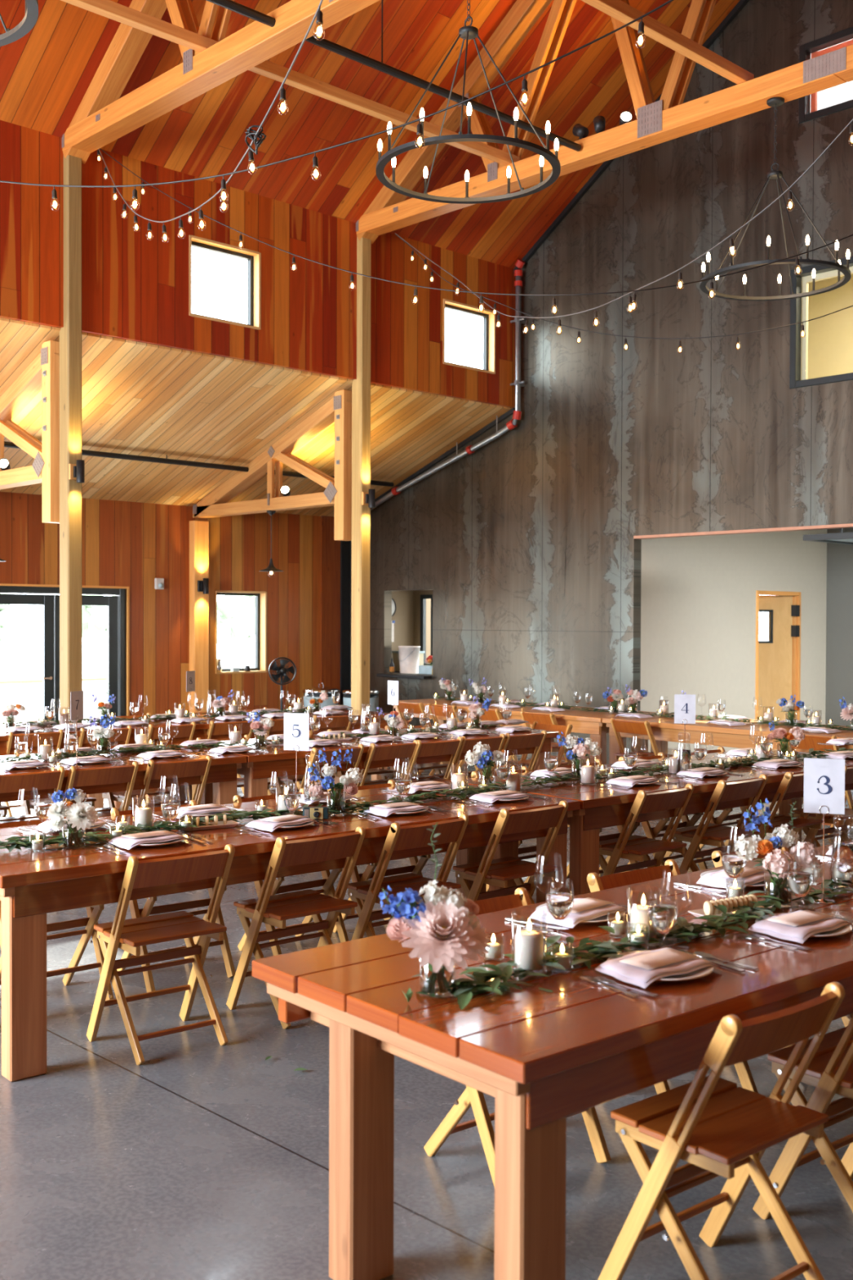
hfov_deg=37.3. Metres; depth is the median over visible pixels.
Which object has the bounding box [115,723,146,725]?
dinner plate
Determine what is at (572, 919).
folded napkin
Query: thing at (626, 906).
fork
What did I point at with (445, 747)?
folding chair
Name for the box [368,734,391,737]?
menu card
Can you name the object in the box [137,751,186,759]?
folded napkin
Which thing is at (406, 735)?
folded napkin
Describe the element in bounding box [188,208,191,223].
socket
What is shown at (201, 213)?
bulb
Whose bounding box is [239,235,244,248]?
socket
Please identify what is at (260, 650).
window
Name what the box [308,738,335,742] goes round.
menu card
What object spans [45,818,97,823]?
menu card
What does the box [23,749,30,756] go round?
votive candle
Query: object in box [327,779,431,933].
folding chair
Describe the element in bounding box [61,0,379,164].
roof truss
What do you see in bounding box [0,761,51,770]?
folded napkin
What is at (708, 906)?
bread slice
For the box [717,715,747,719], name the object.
folded napkin
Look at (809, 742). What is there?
folding chair
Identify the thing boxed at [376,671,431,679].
countertop
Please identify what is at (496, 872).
folding chair
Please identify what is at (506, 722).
folded napkin
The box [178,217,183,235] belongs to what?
socket
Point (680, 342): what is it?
bulb
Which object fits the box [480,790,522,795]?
menu card
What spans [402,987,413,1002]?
leaf sprig
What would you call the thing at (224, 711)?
folded napkin
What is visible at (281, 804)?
candle
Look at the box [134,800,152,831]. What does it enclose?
candle
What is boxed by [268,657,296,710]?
pedestal fan
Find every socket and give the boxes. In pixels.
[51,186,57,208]
[103,165,106,177]
[112,186,116,199]
[122,204,126,217]
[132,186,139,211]
[133,213,137,230]
[147,220,151,238]
[161,222,166,240]
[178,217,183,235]
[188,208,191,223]
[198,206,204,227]
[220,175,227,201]
[221,190,226,209]
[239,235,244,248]
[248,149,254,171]
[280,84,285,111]
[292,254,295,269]
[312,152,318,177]
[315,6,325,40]
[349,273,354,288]
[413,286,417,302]
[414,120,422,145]
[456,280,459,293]
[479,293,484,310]
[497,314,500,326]
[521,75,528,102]
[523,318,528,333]
[530,318,534,328]
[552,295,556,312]
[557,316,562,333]
[577,329,580,342]
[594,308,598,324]
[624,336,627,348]
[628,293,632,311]
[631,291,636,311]
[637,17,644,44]
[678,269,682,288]
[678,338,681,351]
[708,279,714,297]
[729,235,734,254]
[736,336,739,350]
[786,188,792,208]
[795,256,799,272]
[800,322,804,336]
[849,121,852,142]
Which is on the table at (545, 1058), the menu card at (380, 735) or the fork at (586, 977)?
the fork at (586, 977)
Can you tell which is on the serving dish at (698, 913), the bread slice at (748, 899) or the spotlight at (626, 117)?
the bread slice at (748, 899)
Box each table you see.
[0,723,103,808]
[0,744,246,804]
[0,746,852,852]
[0,781,580,1081]
[68,708,390,808]
[174,725,559,804]
[252,840,852,1279]
[392,697,669,764]
[449,748,852,897]
[602,713,852,764]
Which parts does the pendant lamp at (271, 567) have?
lamp shade, cord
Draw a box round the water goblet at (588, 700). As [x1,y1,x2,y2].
[584,697,592,703]
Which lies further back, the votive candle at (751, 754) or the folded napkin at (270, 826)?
the votive candle at (751, 754)
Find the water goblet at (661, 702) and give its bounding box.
[659,700,667,705]
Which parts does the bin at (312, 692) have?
lid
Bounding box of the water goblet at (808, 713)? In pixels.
[803,709,813,717]
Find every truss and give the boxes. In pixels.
[0,339,59,524]
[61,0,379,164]
[192,389,351,541]
[355,0,852,244]
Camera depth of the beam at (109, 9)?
10.35 m
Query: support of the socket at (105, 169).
attached to the string light at (641, 25)
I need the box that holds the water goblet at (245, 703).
[240,699,248,706]
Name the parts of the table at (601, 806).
leg, leg, leg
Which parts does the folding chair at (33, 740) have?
leg, backrest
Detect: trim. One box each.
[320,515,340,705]
[340,540,350,705]
[374,408,515,502]
[513,0,749,273]
[633,523,852,538]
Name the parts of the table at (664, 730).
leg, leg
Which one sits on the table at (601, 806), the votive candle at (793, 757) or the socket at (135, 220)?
the votive candle at (793, 757)
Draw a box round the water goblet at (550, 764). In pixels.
[544,758,557,771]
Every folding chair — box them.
[0,766,64,823]
[0,802,8,817]
[0,817,113,1000]
[4,728,62,817]
[13,749,96,815]
[62,761,138,817]
[78,725,131,803]
[86,844,235,1065]
[96,740,168,811]
[108,712,168,798]
[110,800,235,992]
[128,755,211,809]
[130,721,195,804]
[173,711,207,791]
[191,718,254,799]
[196,734,271,798]
[226,826,365,1029]
[228,706,284,786]
[232,788,349,955]
[263,730,334,794]
[266,717,300,795]
[286,743,364,793]
[293,713,352,788]
[327,728,396,779]
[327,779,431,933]
[342,739,417,786]
[347,813,469,940]
[384,725,448,777]
[388,737,462,782]
[395,701,446,774]
[423,887,611,1186]
[427,702,478,776]
[433,733,505,778]
[453,800,568,904]
[467,707,518,771]
[471,765,569,893]
[476,730,546,773]
[506,720,573,768]
[520,710,575,764]
[555,759,639,879]
[586,858,758,1094]
[597,982,844,1279]
[599,783,693,875]
[610,717,672,759]
[618,752,708,872]
[669,773,768,874]
[690,746,759,859]
[711,846,852,1048]
[736,771,823,852]
[752,1016,852,1219]
[787,735,852,835]
[792,764,852,847]
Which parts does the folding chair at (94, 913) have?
backrest, leg, seat rail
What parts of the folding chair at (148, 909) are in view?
leg, seat rail, backrest, leg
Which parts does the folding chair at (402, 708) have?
backrest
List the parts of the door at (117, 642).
handle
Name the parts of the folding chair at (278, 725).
backrest, leg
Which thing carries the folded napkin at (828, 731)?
on the dinner plate at (812, 731)
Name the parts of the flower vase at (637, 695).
stock flower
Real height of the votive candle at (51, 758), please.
0.071 m
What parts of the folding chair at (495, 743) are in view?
seat, backrest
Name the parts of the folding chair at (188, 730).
leg, backrest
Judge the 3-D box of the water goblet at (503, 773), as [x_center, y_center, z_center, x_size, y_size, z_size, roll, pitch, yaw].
[0.405,0.721,6.657,0.082,0.173,0.082,1,1,35]
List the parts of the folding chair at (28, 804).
seat rail, backrest, seat, seat rail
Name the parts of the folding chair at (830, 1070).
seat, seat rail, leg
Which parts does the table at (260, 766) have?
leg, cross rail, leg, leg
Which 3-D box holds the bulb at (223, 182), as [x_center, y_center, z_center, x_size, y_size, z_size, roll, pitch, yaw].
[-0.949,-2.110,5.913,0.044,0.124,0.045,-1,1,-44]
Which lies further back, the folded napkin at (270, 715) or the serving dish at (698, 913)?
the folded napkin at (270, 715)
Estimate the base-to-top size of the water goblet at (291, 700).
0.173 m
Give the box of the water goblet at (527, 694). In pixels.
[524,691,531,697]
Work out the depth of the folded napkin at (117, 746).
8.77 m
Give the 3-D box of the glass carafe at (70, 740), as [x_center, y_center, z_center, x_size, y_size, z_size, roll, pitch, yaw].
[-2.358,0.647,8.377,0.100,0.252,0.100,1,1,41]
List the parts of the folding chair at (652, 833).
leg, backrest, leg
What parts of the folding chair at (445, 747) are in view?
seat, backrest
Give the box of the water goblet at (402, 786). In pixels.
[395,779,411,795]
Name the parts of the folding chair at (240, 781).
backrest, seat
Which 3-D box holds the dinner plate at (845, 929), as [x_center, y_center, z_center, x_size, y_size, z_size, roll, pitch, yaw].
[1.109,0.846,3.716,0.274,0.022,0.274,0,1,-38]
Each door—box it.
[0,583,128,746]
[755,590,801,720]
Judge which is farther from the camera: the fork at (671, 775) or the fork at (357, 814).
the fork at (671, 775)
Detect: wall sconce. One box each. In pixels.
[68,459,84,483]
[197,577,208,594]
[361,488,374,507]
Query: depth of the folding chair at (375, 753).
9.21 m
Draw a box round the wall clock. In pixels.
[391,598,395,616]
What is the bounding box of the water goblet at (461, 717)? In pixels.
[457,713,466,721]
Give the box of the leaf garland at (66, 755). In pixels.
[0,724,495,763]
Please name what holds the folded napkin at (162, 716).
on the dinner plate
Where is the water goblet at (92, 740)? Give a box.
[87,733,97,745]
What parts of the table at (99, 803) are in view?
leg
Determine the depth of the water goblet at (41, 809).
5.27 m
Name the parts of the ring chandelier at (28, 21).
rod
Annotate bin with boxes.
[302,683,339,708]
[342,688,379,711]
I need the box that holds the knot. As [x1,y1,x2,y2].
[244,124,266,155]
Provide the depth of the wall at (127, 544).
15.99 m
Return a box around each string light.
[0,0,673,240]
[99,147,852,312]
[395,119,852,333]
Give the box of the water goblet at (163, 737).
[158,733,169,743]
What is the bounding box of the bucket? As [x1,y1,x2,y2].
[397,645,420,673]
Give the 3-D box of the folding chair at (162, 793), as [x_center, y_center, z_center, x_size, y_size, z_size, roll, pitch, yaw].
[-2.042,1.136,8.935,0.440,0.795,0.427,-1,1,-41]
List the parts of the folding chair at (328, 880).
leg, backrest, seat rail, leg, seat rail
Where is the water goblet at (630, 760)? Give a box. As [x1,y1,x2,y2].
[623,754,637,766]
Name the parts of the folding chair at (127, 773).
backrest, seat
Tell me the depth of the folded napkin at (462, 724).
10.68 m
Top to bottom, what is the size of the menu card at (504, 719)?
0.002 m
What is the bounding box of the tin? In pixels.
[330,812,344,817]
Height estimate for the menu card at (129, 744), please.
0.002 m
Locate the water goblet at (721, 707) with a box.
[717,703,725,711]
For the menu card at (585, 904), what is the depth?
3.89 m
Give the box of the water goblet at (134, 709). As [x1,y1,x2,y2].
[129,706,138,714]
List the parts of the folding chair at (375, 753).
seat, backrest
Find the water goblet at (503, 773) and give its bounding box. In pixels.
[496,767,511,781]
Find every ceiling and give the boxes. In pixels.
[0,0,740,268]
[0,317,511,516]
[801,266,852,284]
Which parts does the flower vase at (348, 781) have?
stock flower, stock flower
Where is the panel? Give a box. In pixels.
[803,528,852,545]
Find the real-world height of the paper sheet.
0.325 m
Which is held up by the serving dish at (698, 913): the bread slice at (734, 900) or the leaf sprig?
the bread slice at (734, 900)
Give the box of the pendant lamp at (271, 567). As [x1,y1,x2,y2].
[258,510,283,574]
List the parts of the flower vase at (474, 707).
stock flower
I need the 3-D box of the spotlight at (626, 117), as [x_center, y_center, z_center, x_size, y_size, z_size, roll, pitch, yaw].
[1.774,-4.640,11.289,0.109,0.145,0.141,0,1,-3]
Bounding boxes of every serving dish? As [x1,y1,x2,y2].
[177,820,239,831]
[315,737,352,741]
[688,906,773,919]
[729,760,756,766]
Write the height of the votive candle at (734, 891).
0.071 m
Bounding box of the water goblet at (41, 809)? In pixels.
[34,803,52,821]
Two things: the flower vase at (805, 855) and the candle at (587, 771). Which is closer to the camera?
the flower vase at (805, 855)
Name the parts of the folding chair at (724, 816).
backrest, leg, leg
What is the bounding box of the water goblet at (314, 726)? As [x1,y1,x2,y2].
[310,722,319,731]
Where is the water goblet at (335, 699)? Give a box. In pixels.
[331,696,339,703]
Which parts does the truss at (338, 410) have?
connector plate, connector plate, connector plate, connector plate, connector plate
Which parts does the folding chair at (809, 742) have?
backrest, leg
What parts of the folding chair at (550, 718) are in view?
backrest, seat, seat rail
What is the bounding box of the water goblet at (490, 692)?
[487,689,493,696]
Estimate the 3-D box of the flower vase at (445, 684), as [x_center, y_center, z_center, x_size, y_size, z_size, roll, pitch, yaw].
[0.245,0.559,14.419,0.196,0.261,0.193,0,1,1]
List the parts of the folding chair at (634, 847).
leg, seat rail, seat, leg, backrest, seat rail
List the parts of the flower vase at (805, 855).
stock flower, stock flower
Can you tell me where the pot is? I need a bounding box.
[244,666,250,671]
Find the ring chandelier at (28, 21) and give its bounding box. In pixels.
[0,0,38,46]
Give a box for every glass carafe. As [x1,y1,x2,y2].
[64,733,77,755]
[207,700,216,715]
[303,773,321,801]
[360,715,371,732]
[676,749,691,773]
[831,843,852,887]
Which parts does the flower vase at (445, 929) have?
stock flower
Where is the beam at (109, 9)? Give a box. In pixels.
[60,0,519,165]
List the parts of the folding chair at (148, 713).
backrest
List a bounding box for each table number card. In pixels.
[70,690,83,767]
[186,671,195,724]
[284,712,309,811]
[387,680,398,744]
[674,694,695,724]
[804,757,844,903]
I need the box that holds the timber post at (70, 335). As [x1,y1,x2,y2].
[59,155,81,721]
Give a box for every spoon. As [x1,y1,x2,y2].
[12,828,33,835]
[191,833,214,842]
[309,817,338,823]
[377,790,399,794]
[426,805,454,812]
[504,920,553,932]
[674,884,722,893]
[693,951,759,969]
[828,913,852,920]
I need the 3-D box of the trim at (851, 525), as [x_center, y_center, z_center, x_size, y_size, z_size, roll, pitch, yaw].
[4.319,-1.129,12.392,0.144,0.030,5.530,-1,1,-44]
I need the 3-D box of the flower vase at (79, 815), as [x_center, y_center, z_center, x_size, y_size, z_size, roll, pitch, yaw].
[-1.392,0.707,5.023,0.206,0.241,0.179,0,1,17]
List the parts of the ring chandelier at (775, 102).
string light, bulb, bulb, rod, rod, bulb, bulb, chain, bulb, rod, rod, bulb, rod, bulb, bulb, bulb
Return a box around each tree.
[0,592,17,641]
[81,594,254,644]
[238,595,255,640]
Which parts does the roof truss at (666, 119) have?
connector plate, connector plate, connector plate, connector plate, connector plate, splice plate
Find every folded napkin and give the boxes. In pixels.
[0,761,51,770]
[2,726,44,732]
[20,720,57,725]
[35,819,112,833]
[53,724,93,729]
[53,748,97,754]
[58,757,112,765]
[88,717,124,720]
[107,833,191,849]
[111,744,154,751]
[114,720,148,726]
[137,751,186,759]
[149,714,184,718]
[169,717,208,723]
[176,806,234,818]
[179,740,224,746]
[208,746,257,754]
[215,715,248,719]
[224,711,248,714]
[244,816,319,831]
[250,709,284,713]
[262,713,284,717]
[266,734,284,739]
[287,707,311,711]
[300,793,358,804]
[308,740,342,746]
[313,710,346,715]
[317,731,356,737]
[320,706,353,709]
[351,728,387,733]
[360,736,403,742]
[363,804,433,817]
[395,782,452,792]
[400,733,442,739]
[438,723,471,728]
[449,729,490,735]
[451,701,481,705]
[469,721,506,724]
[469,792,533,803]
[490,703,519,707]
[494,699,524,703]
[494,726,532,732]
[497,720,529,724]
[528,897,630,928]
[529,768,572,777]
[531,706,564,711]
[536,702,566,706]
[595,947,722,988]
[605,776,662,786]
[611,760,662,768]
[615,713,652,718]
[676,768,730,777]
[696,869,785,889]
[706,720,746,725]
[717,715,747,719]
[725,749,773,755]
[748,910,852,943]
[753,760,804,768]
[777,720,811,724]
[800,727,841,733]
[821,752,852,759]
[826,738,852,744]
[826,842,852,855]
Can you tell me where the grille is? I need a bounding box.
[270,657,295,684]
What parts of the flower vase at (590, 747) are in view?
stock flower, stock flower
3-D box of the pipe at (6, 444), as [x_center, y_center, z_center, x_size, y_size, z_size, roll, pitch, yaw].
[-5.652,-2.045,11.934,14.400,0.101,0.060,-1,1,-44]
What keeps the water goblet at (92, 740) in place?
on the table at (222, 773)
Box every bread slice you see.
[195,817,199,826]
[204,816,208,826]
[213,815,217,825]
[223,814,226,824]
[703,901,713,915]
[709,900,718,915]
[715,899,722,914]
[720,898,728,913]
[724,897,733,912]
[727,757,732,763]
[729,897,737,911]
[734,896,742,910]
[739,895,747,906]
[744,894,752,907]
[749,893,757,907]
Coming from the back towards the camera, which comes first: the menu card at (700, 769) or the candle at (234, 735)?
the candle at (234, 735)
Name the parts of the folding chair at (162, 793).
seat rail, seat, seat rail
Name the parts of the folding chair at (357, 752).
seat, backrest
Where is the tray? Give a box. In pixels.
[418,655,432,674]
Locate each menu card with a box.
[4,760,42,764]
[9,725,37,728]
[23,720,46,721]
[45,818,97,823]
[61,722,87,724]
[61,746,94,749]
[69,755,103,759]
[117,720,141,721]
[118,743,147,746]
[120,830,175,839]
[146,750,177,753]
[178,716,196,719]
[179,804,223,810]
[186,738,217,742]
[218,745,246,748]
[222,715,246,716]
[259,814,307,822]
[302,791,343,795]
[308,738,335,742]
[324,730,349,732]
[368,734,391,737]
[374,801,417,808]
[407,732,432,734]
[411,781,444,786]
[458,728,482,730]
[478,720,497,722]
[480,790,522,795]
[502,719,522,720]
[503,724,526,727]
[541,767,573,771]
[570,897,613,913]
[618,948,699,969]
[619,774,653,779]
[620,759,653,762]
[688,767,720,771]
[712,866,764,879]
[716,720,737,721]
[734,747,756,751]
[763,758,792,762]
[766,910,835,926]
[805,726,828,728]
[829,751,852,753]
[836,737,852,740]
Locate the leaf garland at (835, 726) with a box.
[434,696,852,730]
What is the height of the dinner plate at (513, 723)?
0.022 m
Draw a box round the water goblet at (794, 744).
[789,737,800,746]
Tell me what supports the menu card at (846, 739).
on the folded napkin at (836, 741)
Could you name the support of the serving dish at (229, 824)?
on the table at (34, 883)
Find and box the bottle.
[389,658,394,672]
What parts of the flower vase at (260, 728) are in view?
stock flower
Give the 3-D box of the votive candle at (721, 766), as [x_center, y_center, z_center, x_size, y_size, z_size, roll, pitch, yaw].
[1.792,0.762,7.708,0.060,0.071,0.060,-1,1,-43]
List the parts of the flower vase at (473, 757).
stock flower, stock flower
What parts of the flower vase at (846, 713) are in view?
stock flower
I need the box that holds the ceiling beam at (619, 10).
[581,0,754,84]
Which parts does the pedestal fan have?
blade, blade, blade, blade, blade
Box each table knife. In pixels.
[17,827,43,834]
[152,813,164,817]
[181,834,206,844]
[315,820,334,825]
[381,789,413,793]
[428,808,447,812]
[505,916,569,929]
[531,795,546,799]
[674,881,728,892]
[679,950,745,972]
[815,854,831,858]
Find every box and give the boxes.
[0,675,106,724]
[230,667,239,671]
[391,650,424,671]
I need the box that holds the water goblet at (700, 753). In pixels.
[693,748,706,759]
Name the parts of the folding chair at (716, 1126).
leg, seat rail, seat, backrest, leg, seat rail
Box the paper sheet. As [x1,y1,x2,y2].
[391,620,395,641]
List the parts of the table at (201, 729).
leg, leg, leg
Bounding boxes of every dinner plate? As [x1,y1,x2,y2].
[11,764,46,768]
[14,728,40,732]
[22,722,53,725]
[40,824,104,831]
[58,725,89,728]
[75,759,109,764]
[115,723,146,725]
[121,834,185,847]
[144,754,182,758]
[182,720,204,723]
[182,742,217,746]
[184,810,228,817]
[217,749,253,753]
[219,717,246,719]
[255,817,314,829]
[267,715,284,717]
[300,797,351,804]
[314,742,338,746]
[324,707,349,710]
[326,711,344,715]
[354,731,386,734]
[374,805,427,815]
[377,737,399,742]
[415,735,439,738]
[416,786,450,792]
[442,724,471,728]
[453,702,473,705]
[457,732,486,735]
[471,723,502,726]
[478,793,528,802]
[506,721,526,724]
[513,728,530,732]
[534,708,557,711]
[535,903,626,923]
[536,773,572,777]
[606,950,714,981]
[609,777,658,786]
[617,764,659,768]
[618,715,645,718]
[692,772,727,777]
[700,869,771,887]
[710,721,737,725]
[755,912,852,937]
[760,760,801,768]
[801,728,833,733]
[835,755,852,759]
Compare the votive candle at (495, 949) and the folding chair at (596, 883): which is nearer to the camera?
the votive candle at (495, 949)
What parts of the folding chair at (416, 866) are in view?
leg, backrest, leg, seat rail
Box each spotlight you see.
[0,457,10,471]
[280,484,290,496]
[572,124,588,139]
[593,115,605,133]
[619,111,632,125]
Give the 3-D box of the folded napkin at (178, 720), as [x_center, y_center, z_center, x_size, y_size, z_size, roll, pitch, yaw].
[-2.104,0.710,11.225,0.306,0.030,0.195,-1,1,-41]
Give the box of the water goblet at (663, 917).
[648,903,677,933]
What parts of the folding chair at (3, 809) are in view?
seat rail, seat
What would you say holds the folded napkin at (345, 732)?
on the dinner plate
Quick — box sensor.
[154,577,164,589]
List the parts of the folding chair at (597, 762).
backrest, leg, leg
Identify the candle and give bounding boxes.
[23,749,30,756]
[29,833,45,851]
[39,739,51,759]
[47,751,57,761]
[53,748,62,757]
[59,710,68,724]
[110,824,122,838]
[115,815,128,827]
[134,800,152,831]
[136,729,146,743]
[175,704,183,718]
[178,816,193,832]
[230,700,237,712]
[230,726,239,743]
[238,738,247,745]
[255,800,267,813]
[272,736,278,745]
[277,788,293,815]
[294,698,302,711]
[306,707,311,713]
[311,796,319,803]
[369,719,379,733]
[433,723,438,731]
[447,714,456,728]
[452,767,466,789]
[458,782,466,793]
[461,691,467,700]
[477,779,488,789]
[483,933,504,961]
[499,692,506,703]
[506,767,519,791]
[515,918,543,970]
[551,695,558,707]
[551,941,573,972]
[581,760,594,782]
[598,765,605,776]
[607,768,615,779]
[607,911,628,937]
[617,700,626,713]
[628,924,648,951]
[630,893,656,942]
[660,702,667,715]
[662,760,669,770]
[669,751,677,773]
[709,705,718,719]
[716,759,725,769]
[725,879,742,897]
[746,749,755,759]
[756,740,768,759]
[764,708,773,722]
[782,751,791,759]
[790,751,796,760]
[811,713,820,726]
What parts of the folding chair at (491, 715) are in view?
backrest, leg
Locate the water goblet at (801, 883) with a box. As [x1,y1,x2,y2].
[787,871,813,897]
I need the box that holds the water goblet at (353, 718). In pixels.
[348,715,358,724]
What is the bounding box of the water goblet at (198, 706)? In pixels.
[195,702,203,710]
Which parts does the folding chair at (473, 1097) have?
leg, backrest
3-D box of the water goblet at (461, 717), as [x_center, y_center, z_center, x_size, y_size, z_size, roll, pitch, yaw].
[0.298,0.660,10.565,0.082,0.173,0.082,1,1,32]
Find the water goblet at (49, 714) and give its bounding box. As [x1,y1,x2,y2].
[44,710,54,719]
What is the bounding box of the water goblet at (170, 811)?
[161,803,179,821]
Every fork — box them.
[91,844,120,853]
[103,844,126,853]
[226,806,247,811]
[231,827,262,835]
[243,826,271,835]
[351,813,378,819]
[359,812,382,818]
[460,800,490,806]
[466,800,493,805]
[579,975,640,997]
[594,976,658,996]
[598,784,628,789]
[600,783,631,788]
[612,902,631,908]
[671,775,697,780]
[676,775,704,779]
[735,933,799,950]
[746,766,775,769]
[748,933,812,950]
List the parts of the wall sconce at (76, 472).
lamp shade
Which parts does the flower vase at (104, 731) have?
stock flower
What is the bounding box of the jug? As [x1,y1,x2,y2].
[216,658,222,671]
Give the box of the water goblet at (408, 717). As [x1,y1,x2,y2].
[404,713,413,721]
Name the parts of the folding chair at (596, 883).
backrest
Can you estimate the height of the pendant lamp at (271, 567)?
0.790 m
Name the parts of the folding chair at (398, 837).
leg, seat rail, seat, backrest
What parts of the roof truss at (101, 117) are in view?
connector plate, connector plate, connector plate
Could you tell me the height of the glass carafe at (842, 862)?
0.252 m
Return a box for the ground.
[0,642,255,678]
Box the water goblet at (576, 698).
[573,695,581,702]
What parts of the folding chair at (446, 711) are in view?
leg, backrest, leg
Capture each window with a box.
[188,235,261,329]
[214,590,266,674]
[420,594,432,665]
[443,298,495,373]
[789,256,852,388]
[799,26,852,123]
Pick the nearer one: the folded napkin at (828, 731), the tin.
the tin
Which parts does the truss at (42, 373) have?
connector plate, connector plate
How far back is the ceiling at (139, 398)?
14.04 m
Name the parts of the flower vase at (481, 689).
stock flower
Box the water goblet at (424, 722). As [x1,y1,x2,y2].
[419,718,429,727]
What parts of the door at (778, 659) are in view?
window trim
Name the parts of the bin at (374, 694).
lid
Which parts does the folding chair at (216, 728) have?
backrest, leg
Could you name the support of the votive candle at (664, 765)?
on the table at (601, 806)
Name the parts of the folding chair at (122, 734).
backrest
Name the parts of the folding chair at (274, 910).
seat rail, leg, seat, backrest, leg, seat rail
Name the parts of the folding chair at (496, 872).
leg, seat rail, seat, leg, backrest, seat rail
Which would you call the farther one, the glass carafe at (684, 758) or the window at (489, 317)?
the window at (489, 317)
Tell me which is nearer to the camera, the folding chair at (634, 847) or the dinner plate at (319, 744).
the folding chair at (634, 847)
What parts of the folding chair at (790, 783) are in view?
seat rail, seat, backrest, seat rail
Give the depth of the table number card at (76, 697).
7.80 m
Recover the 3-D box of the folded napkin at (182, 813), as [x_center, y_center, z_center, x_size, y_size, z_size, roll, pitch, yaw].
[-1.055,0.796,5.881,0.306,0.030,0.195,0,1,-38]
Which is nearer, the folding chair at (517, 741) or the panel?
the folding chair at (517, 741)
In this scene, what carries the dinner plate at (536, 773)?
on the table at (601, 806)
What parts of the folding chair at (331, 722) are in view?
backrest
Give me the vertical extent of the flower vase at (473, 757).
0.253 m
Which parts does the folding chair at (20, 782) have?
seat, backrest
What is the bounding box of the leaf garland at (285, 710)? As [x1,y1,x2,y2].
[1,708,311,727]
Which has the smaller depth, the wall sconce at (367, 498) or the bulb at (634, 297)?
the bulb at (634, 297)
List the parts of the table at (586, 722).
leg, leg, leg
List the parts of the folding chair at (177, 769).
seat, backrest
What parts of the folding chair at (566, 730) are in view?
seat rail, seat, backrest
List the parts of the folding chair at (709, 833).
leg, seat rail, seat, backrest, seat rail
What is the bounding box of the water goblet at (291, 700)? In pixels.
[287,697,295,705]
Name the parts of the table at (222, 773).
leg, leg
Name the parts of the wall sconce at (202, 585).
lamp shade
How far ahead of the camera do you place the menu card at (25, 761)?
7.74 m
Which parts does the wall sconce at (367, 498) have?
lamp shade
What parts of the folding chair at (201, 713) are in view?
backrest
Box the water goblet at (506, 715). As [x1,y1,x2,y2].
[502,711,511,719]
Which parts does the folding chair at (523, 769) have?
backrest, leg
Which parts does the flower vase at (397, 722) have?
stock flower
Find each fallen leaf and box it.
[293,1067,306,1071]
[538,986,552,992]
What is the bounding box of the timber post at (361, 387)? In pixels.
[351,236,371,711]
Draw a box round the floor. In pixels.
[0,755,852,1279]
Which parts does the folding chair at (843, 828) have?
leg, seat rail, seat, leg, backrest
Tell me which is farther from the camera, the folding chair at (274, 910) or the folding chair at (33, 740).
the folding chair at (33, 740)
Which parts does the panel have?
pane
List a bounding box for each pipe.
[4,441,394,486]
[206,0,581,151]
[370,258,524,510]
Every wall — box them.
[0,120,515,408]
[0,491,320,715]
[350,0,852,764]
[391,590,431,663]
[413,590,432,650]
[640,528,826,756]
[800,274,852,380]
[810,39,852,110]
[825,527,852,725]
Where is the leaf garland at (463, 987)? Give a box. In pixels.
[412,879,852,1009]
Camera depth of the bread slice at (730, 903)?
3.89 m
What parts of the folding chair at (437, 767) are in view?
seat rail, backrest, seat, seat rail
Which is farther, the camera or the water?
the camera
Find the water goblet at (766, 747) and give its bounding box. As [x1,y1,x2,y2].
[760,742,773,753]
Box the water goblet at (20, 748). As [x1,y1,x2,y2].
[14,742,27,754]
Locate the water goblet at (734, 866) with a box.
[721,854,746,878]
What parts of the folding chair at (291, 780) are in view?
seat rail, seat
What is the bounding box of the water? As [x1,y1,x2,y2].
[546,892,573,919]
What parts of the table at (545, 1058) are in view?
leg, cross rail, leg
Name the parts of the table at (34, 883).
leg, leg, leg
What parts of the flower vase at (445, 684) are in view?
stock flower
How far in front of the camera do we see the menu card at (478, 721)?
10.95 m
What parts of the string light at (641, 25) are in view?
string light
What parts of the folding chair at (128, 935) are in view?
seat rail, leg, seat, backrest, leg, seat rail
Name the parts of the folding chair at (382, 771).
seat rail, seat, seat rail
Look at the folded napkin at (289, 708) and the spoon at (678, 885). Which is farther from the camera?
the folded napkin at (289, 708)
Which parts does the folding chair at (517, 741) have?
seat, backrest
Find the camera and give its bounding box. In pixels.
[302,806,328,819]
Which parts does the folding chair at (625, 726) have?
backrest, seat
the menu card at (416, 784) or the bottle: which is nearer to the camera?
the menu card at (416, 784)
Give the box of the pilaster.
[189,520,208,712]
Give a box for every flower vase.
[0,704,25,728]
[46,787,98,846]
[88,715,115,754]
[92,682,115,719]
[212,689,234,716]
[246,710,274,746]
[307,747,364,813]
[309,690,328,712]
[376,706,404,737]
[378,822,490,995]
[439,677,457,699]
[464,741,506,786]
[467,696,491,728]
[468,677,488,702]
[556,731,602,778]
[602,686,623,712]
[624,684,647,713]
[734,798,823,904]
[767,720,805,759]
[776,694,804,725]
[839,697,852,729]
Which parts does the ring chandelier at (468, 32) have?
bulb, bulb, bulb, bulb, bulb, rod, rod, rod, bulb, chain, bulb, rod, bulb, rod, bulb, bulb, bulb, bulb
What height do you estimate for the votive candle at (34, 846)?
0.071 m
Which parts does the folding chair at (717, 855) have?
backrest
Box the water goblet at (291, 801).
[283,793,301,810]

